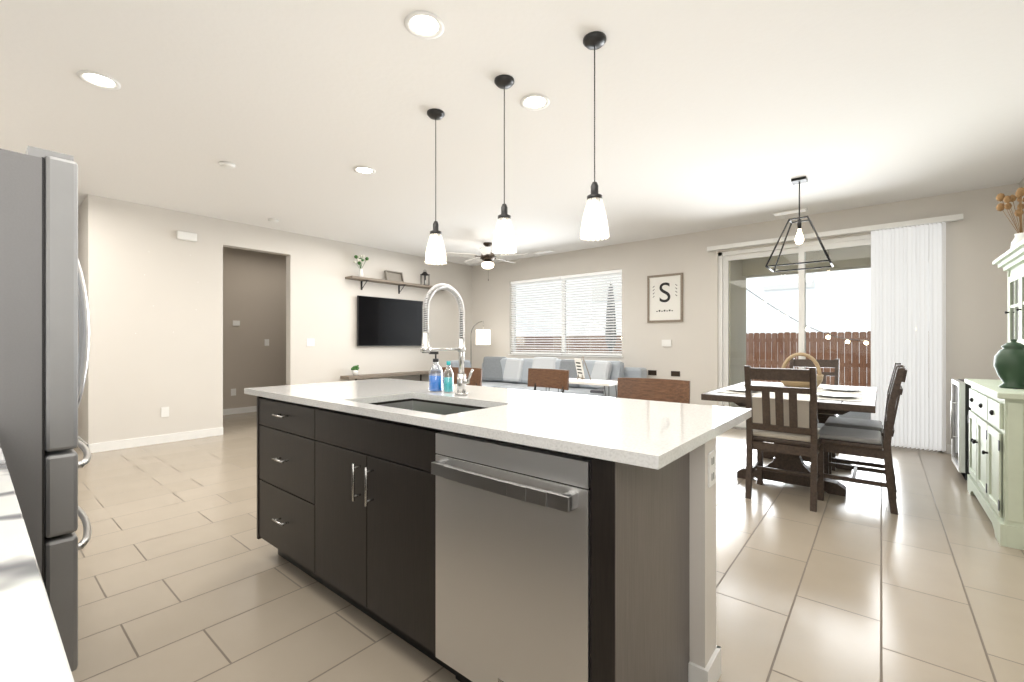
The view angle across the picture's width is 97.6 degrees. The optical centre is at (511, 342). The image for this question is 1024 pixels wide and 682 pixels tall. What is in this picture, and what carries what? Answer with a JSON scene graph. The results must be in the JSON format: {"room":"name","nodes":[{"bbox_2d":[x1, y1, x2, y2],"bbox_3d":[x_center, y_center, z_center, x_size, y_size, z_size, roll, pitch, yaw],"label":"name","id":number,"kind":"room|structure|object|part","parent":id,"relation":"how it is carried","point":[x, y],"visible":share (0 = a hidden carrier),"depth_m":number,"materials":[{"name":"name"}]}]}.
{"room":"open-plan kitchen","nodes":[
{"label":"open-plan kitchen","id":0,"kind":"room"},
{"bbox_2d":[78,198,85,441],"bbox_3d":[-5.706,-0.205,5.844,2.960,2.750,0.140,0,0,40],"label":"wall","id":1,"kind":"structure","parent":0,"point":[82,261],"depth_m":5.01,"materials":[{"name":"paint"}]},
{"bbox_2d":[78,436,89,448],"bbox_3d":[-5.695,1.123,5.736,3.113,0.095,0.013,0,0,39],"label":"baseboard","id":2,"kind":"structure","parent":1,"relation":"attached to","point":[79,438],"depth_m":4.89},
{"bbox_2d":[223,247,285,408],"bbox_3d":[-4.292,-0.205,7.873,0.140,2.750,4.790,0,0,39],"label":"wall","id":3,"kind":"structure","parent":0,"point":[254,293],"depth_m":7.61,"materials":[{"name":"paint"}]},
{"bbox_2d":[231,389,235,395],"label":"switch plates","id":4,"kind":"object","parent":3,"relation":"attached to","point":[233,391],"depth_m":7.39,"materials":[{"name":"white plastic"}]},
{"bbox_2d":[233,320,239,325],"label":"switch plates","id":5,"kind":"object","parent":3,"relation":"attached to","point":[235,323],"depth_m":7.41,"materials":[{"name":"white plastic"}]},
{"bbox_2d":[223,406,256,414],"bbox_3d":[-4.278,1.123,7.771,0.013,0.095,4.650,0,0,39],"label":"baseboard","id":6,"kind":"structure","parent":3,"relation":"attached to","point":[252,408],"depth_m":7.46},
{"bbox_2d":[264,339,268,345],"label":"switch plates","id":7,"kind":"object","parent":3,"relation":"attached to","point":[266,341],"depth_m":7.78,"materials":[{"name":"white plastic"}]},
{"bbox_2d":[86,194,471,443],"bbox_3d":[-2.713,-0.205,7.038,0.140,2.750,5.790,0,0,40],"label":"wall","id":8,"kind":"structure","parent":0,"point":[145,373],"depth_m":5.52,"materials":[{"name":"paint"}]},
{"bbox_2d":[90,427,222,452],"bbox_3d":[-4.089,1.123,5.248,0.013,0.095,1.243,0,0,39],"label":"baseboard","id":9,"kind":"structure","parent":8,"relation":"attached to","point":[123,444],"depth_m":5.17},
{"bbox_2d":[161,407,168,416],"label":"switch plates","id":10,"kind":"object","parent":8,"relation":"attached to","point":[164,410],"depth_m":5.26,"materials":[{"name":"white plastic"}]},
{"bbox_2d":[177,231,196,241],"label":"door chime","id":11,"kind":"object","parent":8,"relation":"attached to","point":[186,236],"depth_m":5.40,"materials":[{"name":"plastic"}]},
{"bbox_2d":[306,338,314,345],"label":"switch plates","id":12,"kind":"object","parent":8,"relation":"attached to","point":[309,341],"depth_m":6.60,"materials":[{"name":"white plastic"}]},
{"bbox_2d":[340,370,440,380],"bbox_3d":[-1.986,0.600,7.605,0.259,0.180,1.850,0,0,40],"label":"console","id":13,"kind":"object","parent":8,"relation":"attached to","point":[363,376],"visible":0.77,"depth_m":7.40,"materials":[{"name":"brown wood"}]},
{"bbox_2d":[351,365,358,375],"bbox_3d":[-2.459,0.426,7.029,0.114,0.165,0.128,0,0,40],"label":"plant","id":14,"kind":"object","parent":13,"relation":"on","point":[354,369],"visible":1,"depth_m":7.00,"materials":[{"name":"green plant"}]},
{"bbox_2d":[357,295,427,345],"bbox_3d":[-2.023,-0.355,7.713,0.062,0.810,1.430,0,0,40],"label":"tv","id":15,"kind":"object","parent":8,"relation":"attached to","point":[388,322],"visible":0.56,"depth_m":7.58,"materials":[{"name":"black plastic"}]},
{"bbox_2d":[345,276,444,296],"bbox_3d":[-1.894,-0.950,7.756,0.209,0.180,2.040,0,0,40],"label":"shelf","id":16,"kind":"object","parent":8,"relation":"attached to","point":[374,280],"visible":0.79,"depth_m":7.45,"materials":[{"name":"brown wood"}]},
{"bbox_2d":[353,254,368,276],"bbox_3d":[-2.403,-1.229,7.128,0.137,0.376,0.249,0,0,40],"label":"vase","id":17,"kind":"object","parent":16,"relation":"on","point":[359,263],"visible":0.98,"depth_m":7.10,"materials":[{"name":"white ceramic"}]},
{"bbox_2d":[384,270,403,281],"bbox_3d":[-2.010,-1.132,7.645,0.089,0.186,0.340,0,0,40],"label":"picture frame","id":18,"kind":"object","parent":16,"relation":"on","point":[393,276],"visible":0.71,"depth_m":7.65,"materials":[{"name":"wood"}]},
{"bbox_2d":[420,272,429,284],"bbox_3d":[-1.579,-1.185,8.131,0.150,0.288,0.150,0,0,40],"label":"lantern","id":19,"kind":"object","parent":16,"relation":"on","point":[424,274],"visible":0.85,"depth_m":8.09,"materials":[{"name":"metal"}]},
{"bbox_2d":[0,0,1023,265],"bbox_3d":[-1.409,-1.630,5.011,10.930,0.100,7.540,0,0,40],"label":"ceiling","id":20,"kind":"structure","parent":0,"point":[714,114],"depth_m":3.03,"materials":[{"name":"white paint"}]},
{"bbox_2d":[77,70,120,89],"bbox_3d":[-2.475,-1.575,2.688,0.196,0.010,0.196,0,0,40],"label":"recessed light","id":21,"kind":"object","parent":20,"relation":"in","point":[99,80],"visible":1,"depth_m":2.68,"materials":[{"name":"white plastic"}]},
{"bbox_2d":[219,161,234,168],"bbox_3d":[-2.511,-1.565,3.949,0.124,0.029,0.124,0,0,40],"label":"smoke detector","id":22,"kind":"object","parent":20,"relation":"attached to","point":[226,165],"visible":1,"depth_m":3.92,"materials":[{"name":"white plastic"}]},
{"bbox_2d":[268,218,278,222],"bbox_3d":[-3.052,-1.565,5.730,0.124,0.029,0.124,0,0,40],"label":"smoke detector","id":23,"kind":"object","parent":20,"relation":"attached to","point":[272,220],"visible":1,"depth_m":5.69,"materials":[{"name":"white plastic"}]},
{"bbox_2d":[353,166,375,174],"bbox_3d":[-1.346,-1.575,4.090,0.196,0.010,0.196,0,0,40],"label":"recessed light","id":24,"kind":"object","parent":20,"relation":"in","point":[365,170],"visible":1,"depth_m":4.10,"materials":[{"name":"white plastic"}]},
{"bbox_2d":[404,11,443,38],"bbox_3d":[-0.434,-1.575,2.224,0.196,0.010,0.196,0,0,40],"label":"recessed light","id":25,"kind":"object","parent":20,"relation":"in","point":[423,25],"visible":1,"depth_m":2.22,"materials":[{"name":"white plastic"}]},
{"bbox_2d":[425,108,446,264],"bbox_3d":[-0.523,-1.065,3.075,0.150,1.031,0.150,0,0,40],"label":"pendant light","id":26,"kind":"object","parent":20,"relation":"hanging from","point":[435,114],"visible":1,"depth_m":3.06,"materials":[{"name":"white glass"}]},
{"bbox_2d":[446,242,522,280],"bbox_3d":[-0.357,-1.278,7.123,1.299,0.605,1.264,0,0,40],"label":"fan","id":27,"kind":"object","parent":20,"relation":"hanging from","point":[486,257],"visible":1,"depth_m":7.00,"materials":[{"name":"white metal"}]},
{"bbox_2d":[492,74,516,253],"bbox_3d":[-0.046,-1.065,2.695,0.150,1.031,0.150,0,0,40],"label":"pendant light","id":28,"kind":"object","parent":20,"relation":"hanging from","point":[504,81],"visible":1,"depth_m":2.67,"materials":[{"name":"white glass"}]},
{"bbox_2d":[520,94,549,109],"bbox_3d":[0.151,-1.575,2.934,0.196,0.010,0.196,0,0,40],"label":"recessed light","id":29,"kind":"object","parent":20,"relation":"in","point":[533,102],"visible":1,"depth_m":2.93,"materials":[{"name":"white plastic"}]},
{"bbox_2d":[533,250,554,253],"bbox_3d":[0.554,-1.572,7.747,0.360,0.015,0.130,0,0,39],"label":"ceiling vent","id":30,"kind":"object","parent":20,"relation":"in","point":[547,251],"depth_m":7.74,"materials":[{"name":"white metal"}]},
{"bbox_2d":[580,31,608,240],"bbox_3d":[0.429,-1.065,2.329,0.150,1.031,0.150,0,0,40],"label":"pendant light","id":31,"kind":"object","parent":20,"relation":"hanging from","point":[594,40],"visible":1,"depth_m":2.31,"materials":[{"name":"white glass"}]},
{"bbox_2d":[772,208,807,215],"bbox_3d":[3.339,-1.572,5.386,0.360,0.015,0.130,0,0,39],"label":"ceiling vent","id":32,"kind":"object","parent":20,"relation":"in","point":[773,214],"depth_m":5.37,"materials":[{"name":"white metal"}]},
{"bbox_2d":[765,176,833,271],"bbox_3d":[2.773,-1.157,4.323,0.515,0.846,0.415,0,0,40],"label":"dining pendant light","id":33,"kind":"object","parent":20,"relation":"hanging from","point":[799,238],"visible":1,"depth_m":4.31,"materials":[{"name":"black metal"}]},
{"bbox_2d":[72,412,1023,681],"bbox_3d":[-1.409,1.220,5.011,10.930,0.100,7.540,0,0,40],"label":"floor","id":34,"kind":"structure","parent":0,"point":[184,574],"depth_m":2.16,"materials":[{"name":"tile"}]},
{"bbox_2d":[0,445,73,681],"bbox_3d":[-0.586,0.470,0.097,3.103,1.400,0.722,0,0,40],"label":"countertop","id":35,"kind":"structure","parent":34,"relation":"on","point":[31,648],"depth_m":0.42,"materials":[{"name":"stone"}]},
{"bbox_2d":[0,146,90,671],"bbox_3d":[-2.053,0.270,1.495,0.910,1.800,0.935,0,0,40],"label":"fridge","id":36,"kind":"object","parent":34,"relation":"on","point":[44,310],"visible":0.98,"depth_m":1.45,"materials":[{"name":"grey metal"}]},
{"bbox_2d":[442,367,481,385],"bbox_3d":[-0.485,0.683,3.377,0.432,0.976,0.456,0,0,32],"label":"stool","id":37,"kind":"object","parent":34,"relation":"on","point":[476,378],"visible":0.06,"depth_m":3.53,"materials":[{"name":"brown wood"}]},
{"bbox_2d":[471,321,489,344],"bbox_3d":[-0.677,0.376,8.655,0.725,1.589,0.405,0,0,40],"label":"floor lamp","id":38,"kind":"object","parent":34,"relation":"on","point":[482,337],"visible":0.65,"depth_m":8.34,"materials":[{"name":"silver metal"}]},
{"bbox_2d":[244,390,720,681],"bbox_3d":[-0.361,0.725,2.007,2.236,0.890,0.747,0,0,40],"label":"kitchen island","id":39,"kind":"object","parent":34,"relation":"on","point":[484,534],"depth_m":1.42,"materials":[{"name":"wood"}]},
{"bbox_2d":[244,378,751,469],"bbox_3d":[-0.286,0.265,2.089,2.340,0.030,0.920,0,0,40],"label":"island countertop","id":40,"kind":"structure","parent":39,"relation":"on","point":[659,434],"depth_m":1.55,"materials":[{"name":"white stone"}]},
{"bbox_2d":[372,394,483,413],"bbox_3d":[-0.368,0.387,1.911,0.670,0.237,0.389,0,0,40],"label":"sink","id":41,"kind":"object","parent":40,"relation":"in","point":[442,404],"depth_m":2.16,"materials":[{"name":"silver metal"}]},
{"bbox_2d":[429,351,442,391],"bbox_3d":[-0.396,0.146,2.309,0.081,0.205,0.072,0,0,40],"label":"soap bottle","id":42,"kind":"object","parent":40,"relation":"on","point":[435,383],"visible":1,"depth_m":2.29,"materials":[{"name":"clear plastic"}]},
{"bbox_2d":[420,283,473,394],"bbox_3d":[-0.291,-0.013,2.059,0.110,0.524,0.272,0,0,40],"label":"faucet","id":43,"kind":"object","parent":40,"relation":"on","point":[462,381],"visible":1,"depth_m":2.11,"materials":[{"name":"silver metal"}]},
{"bbox_2d":[443,361,453,392],"bbox_3d":[-0.321,0.170,2.267,0.052,0.158,0.052,0,0,40],"label":"soap bottle","id":44,"kind":"object","parent":40,"relation":"on","point":[448,384],"visible":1,"depth_m":2.25,"materials":[{"name":"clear plastic"}]},
{"bbox_2d":[448,356,646,396],"bbox_3d":[0.127,0.703,6.958,3.244,0.934,2.140,0,0,40],"label":"sofa","id":45,"kind":"object","parent":34,"relation":"on","point":[504,372],"visible":0.42,"depth_m":7.26,"materials":[{"name":"grey fabric"}]},
{"bbox_2d":[527,368,568,392],"bbox_3d":[0.145,0.683,3.207,0.456,0.976,0.432,0,0,-45],"label":"stool","id":46,"kind":"object","parent":34,"relation":"on","point":[551,378],"visible":0.23,"depth_m":3.37,"materials":[{"name":"brown wood"}]},
{"bbox_2d":[549,378,617,397],"bbox_3d":[0.922,0.830,5.914,1.000,0.680,0.400,0,0,40],"label":"side table","id":47,"kind":"object","parent":34,"relation":"on","point":[604,383],"visible":0.33,"depth_m":5.71,"materials":[{"name":"white wood"}]},
{"bbox_2d":[574,357,590,379],"bbox_3d":[0.909,0.334,5.925,0.205,0.314,0.224,0,0,40],"label":"table sign","id":48,"kind":"object","parent":47,"relation":"on","point":[579,368],"visible":1,"depth_m":5.90,"materials":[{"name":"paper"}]},
{"bbox_2d":[617,377,689,403],"bbox_3d":[0.658,0.683,2.279,0.432,0.976,0.456,0,0,35],"label":"stool","id":49,"kind":"object","parent":34,"relation":"on","point":[666,390],"visible":0.17,"depth_m":2.45,"materials":[{"name":"brown wood"}]},
{"bbox_2d":[744,366,821,511],"bbox_3d":[2.070,0.670,3.408,0.460,1.000,0.528,0,0,40],"label":"chair","id":50,"kind":"object","parent":34,"relation":"on","point":[759,436],"visible":0.88,"depth_m":3.25,"materials":[{"name":"brown wood"}]},
{"bbox_2d":[701,381,876,496],"bbox_3d":[2.518,0.795,3.983,1.120,0.750,1.650,0,0,40],"label":"dining table","id":51,"kind":"object","parent":34,"relation":"on","point":[866,404],"visible":0.42,"depth_m":3.62,"materials":[{"name":"brown wood"}]},
{"bbox_2d":[717,352,864,427],"bbox_3d":[2.518,0.354,3.983,0.960,0.530,1.664,0,0,40],"label":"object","id":52,"kind":"object","parent":51,"relation":"on","point":[839,394],"visible":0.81,"depth_m":3.48,"materials":[{"name":"ceramic"}]},
{"bbox_2d":[790,358,838,455],"bbox_3d":[3.169,0.670,4.741,0.460,1.000,0.528,0,0,40],"label":"chair","id":53,"kind":"object","parent":34,"relation":"on","point":[822,417],"visible":0.06,"depth_m":4.83,"materials":[{"name":"brown wood"}]},
{"bbox_2d":[817,365,906,514],"bbox_3d":[2.606,0.670,3.360,0.528,1.000,0.460,0,0,40],"label":"chair","id":54,"kind":"object","parent":34,"relation":"on","point":[860,442],"visible":0.83,"depth_m":3.21,"materials":[{"name":"brown wood"}]},
{"bbox_2d":[824,363,904,491],"bbox_3d":[2.991,0.670,3.820,0.528,1.000,0.460,0,0,40],"label":"chair","id":55,"kind":"object","parent":34,"relation":"on","point":[867,424],"visible":0.38,"depth_m":3.76,"materials":[{"name":"brown wood"}]},
{"bbox_2d":[951,379,970,479],"bbox_3d":[4.080,0.750,3.791,0.567,0.840,0.500,0,0,40],"label":"wine cooler","id":56,"kind":"object","parent":34,"relation":"on","point":[960,408],"visible":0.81,"depth_m":3.74,"materials":[{"name":"silver metal"}]},
{"bbox_2d":[964,239,1023,549],"bbox_3d":[3.410,0.268,2.930,0.526,1.805,1.320,0,0,40],"label":"hutch","id":57,"kind":"object","parent":34,"relation":"on","point":[995,481],"visible":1,"depth_m":2.79,"materials":[{"name":"green paint"}]},
{"bbox_2d":[993,339,1023,388],"bbox_3d":[3.169,0.129,2.831,0.176,0.310,0.174,0,0,40],"label":"vase","id":58,"kind":"object","parent":57,"relation":"in","point":[1008,364],"visible":1,"depth_m":2.80,"materials":[{"name":"green ceramic"}]},
{"bbox_2d":[996,187,1023,248],"bbox_3d":[3.748,-0.898,3.282,0.297,0.523,0.280,0,0,40],"label":"vase","id":59,"kind":"object","parent":57,"relation":"on","point":[1018,212],"visible":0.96,"depth_m":3.29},
{"bbox_2d":[472,183,1018,452],"bbox_3d":[2.140,-0.205,6.880,7.830,2.750,0.140,0,0,40],"label":"wall","id":60,"kind":"structure","parent":0,"point":[980,236],"depth_m":6.26,"materials":[{"name":"paint"}]},
{"bbox_2d":[508,273,622,357],"bbox_3d":[0.886,-0.475,7.898,2.360,1.410,0.155,0,0,40],"label":"window","id":61,"kind":"structure","parent":60,"relation":"in","point":[620,356],"depth_m":7.93,"materials":[{"name":"white plastic"}]},
{"bbox_2d":[511,269,621,354],"bbox_3d":[0.877,-0.489,7.887,2.300,1.374,0.052,0,0,40],"label":"window blinds","id":62,"kind":"object","parent":61,"relation":"attached to","point":[572,277],"visible":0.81,"depth_m":7.79,"materials":[{"name":"white plastic"}]},
{"bbox_2d":[648,370,656,374],"label":"switch plates","id":63,"kind":"object","parent":60,"relation":"attached to","point":[650,372],"depth_m":6.79,"materials":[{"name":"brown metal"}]},
{"bbox_2d":[647,273,682,322],"bbox_3d":[2.272,-0.665,6.663,0.530,0.710,0.025,0,0,40],"label":"picture frame","id":64,"kind":"object","parent":60,"relation":"attached to","point":[670,310],"depth_m":6.66,"materials":[{"name":"brown wood"}]},
{"bbox_3d":[2.273,-0.753,6.661,0.162,0.294,0.002,0,0,40],"label":"picture letter","id":65,"kind":"part","parent":64,"relation":"part of","materials":[{"name":"black paper"}]},
{"bbox_2d":[662,340,670,345],"label":"switch plates","id":66,"kind":"object","parent":60,"relation":"attached to","point":[664,342],"depth_m":6.64,"materials":[{"name":"white plastic"}]},
{"bbox_2d":[671,371,679,375],"label":"switch plates","id":67,"kind":"object","parent":60,"relation":"attached to","point":[673,373],"depth_m":6.57,"materials":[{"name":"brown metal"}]},
{"bbox_2d":[718,234,941,451],"bbox_3d":[3.774,-0.045,5.545,2.270,2.430,0.112,0,0,40],"label":"door frame","id":68,"kind":"structure","parent":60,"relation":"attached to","point":[800,250],"depth_m":5.82,"materials":[{"name":"silver metal"}]},
{"bbox_2d":[707,214,962,451],"bbox_3d":[3.687,-0.095,5.423,2.510,2.470,0.083,0,0,40],"label":"vertical blinds","id":69,"kind":"object","parent":60,"relation":"attached to","point":[908,295],"visible":0.9,"depth_m":4.88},
{"bbox_2d":[947,444,951,453],"bbox_3d":[4.796,1.123,4.592,0.480,0.095,0.013,0,0,39],"label":"baseboard","id":70,"kind":"structure","parent":60,"relation":"attached to","point":[949,447],"depth_m":4.73,"materials":[{"name":"white wood"}]},
{"bbox_2d":[1019,178,1023,231],"bbox_3d":[2.753,-0.205,1.579,0.140,2.750,7.260,0,0,40],"label":"wall","id":71,"kind":"structure","parent":0,"point":[1021,183],"depth_m":4.32,"materials":[{"name":"paint"}]},
{"label":"outside","id":72,"kind":"structure","parent":0,"visible":0},
{"bbox_2d":[765,380,870,427],"bbox_3d":[6.826,1.255,12.996,18.000,0.110,15.260,0,0,40],"label":"patio slab","id":73,"kind":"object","parent":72,"point":[856,415],"depth_m":7.42,"materials":[{"name":"concrete"}]},
{"bbox_2d":[605,284,616,352],"bbox_3d":[2.250,-0.090,10.197,0.560,2.580,0.560,0,0,40],"label":"umbrella","id":74,"kind":"object","parent":73,"relation":"on","point":[610,322],"depth_m":10.12,"materials":[{"name":"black fabric"}]},
{"bbox_2d":[516,331,870,386],"bbox_3d":[4.129,0.644,9.686,20.050,1.852,6.720,0,0,40],"label":"fence","id":75,"kind":"object","parent":73,"relation":"on","point":[826,346],"depth_m":11.20,"materials":[{"name":"brown wood"}]},
{"bbox_2d":[747,289,797,321],"label":"string lights","id":76,"kind":"object","parent":75,"relation":"hanging from","point":[786,317],"depth_m":7.55,"materials":[{"name":"beige"}]},
{"bbox_2d":[806,325,853,343],"label":"string lights","id":77,"kind":"object","parent":75,"relation":"hanging from","point":[808,328],"depth_m":8.04,"materials":[{"name":"beige"}]},
{"bbox_2d":[516,268,870,381],"bbox_3d":[10.975,-2.430,18.816,26.200,8.000,10.200,0,0,40],"label":"sky","id":78,"kind":"structure","parent":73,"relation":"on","point":[832,304],"depth_m":14.56,"materials":[{"name":"white"}]},
{"bbox_2d":[729,245,870,407],"bbox_3d":[2.761,-0.415,7.075,8.540,3.230,0.949,0,0,40],"label":"patio cover","id":79,"kind":"object","parent":73,"relation":"on","point":[858,264],"depth_m":6.41,"materials":[{"name":"paint"}]}
]}

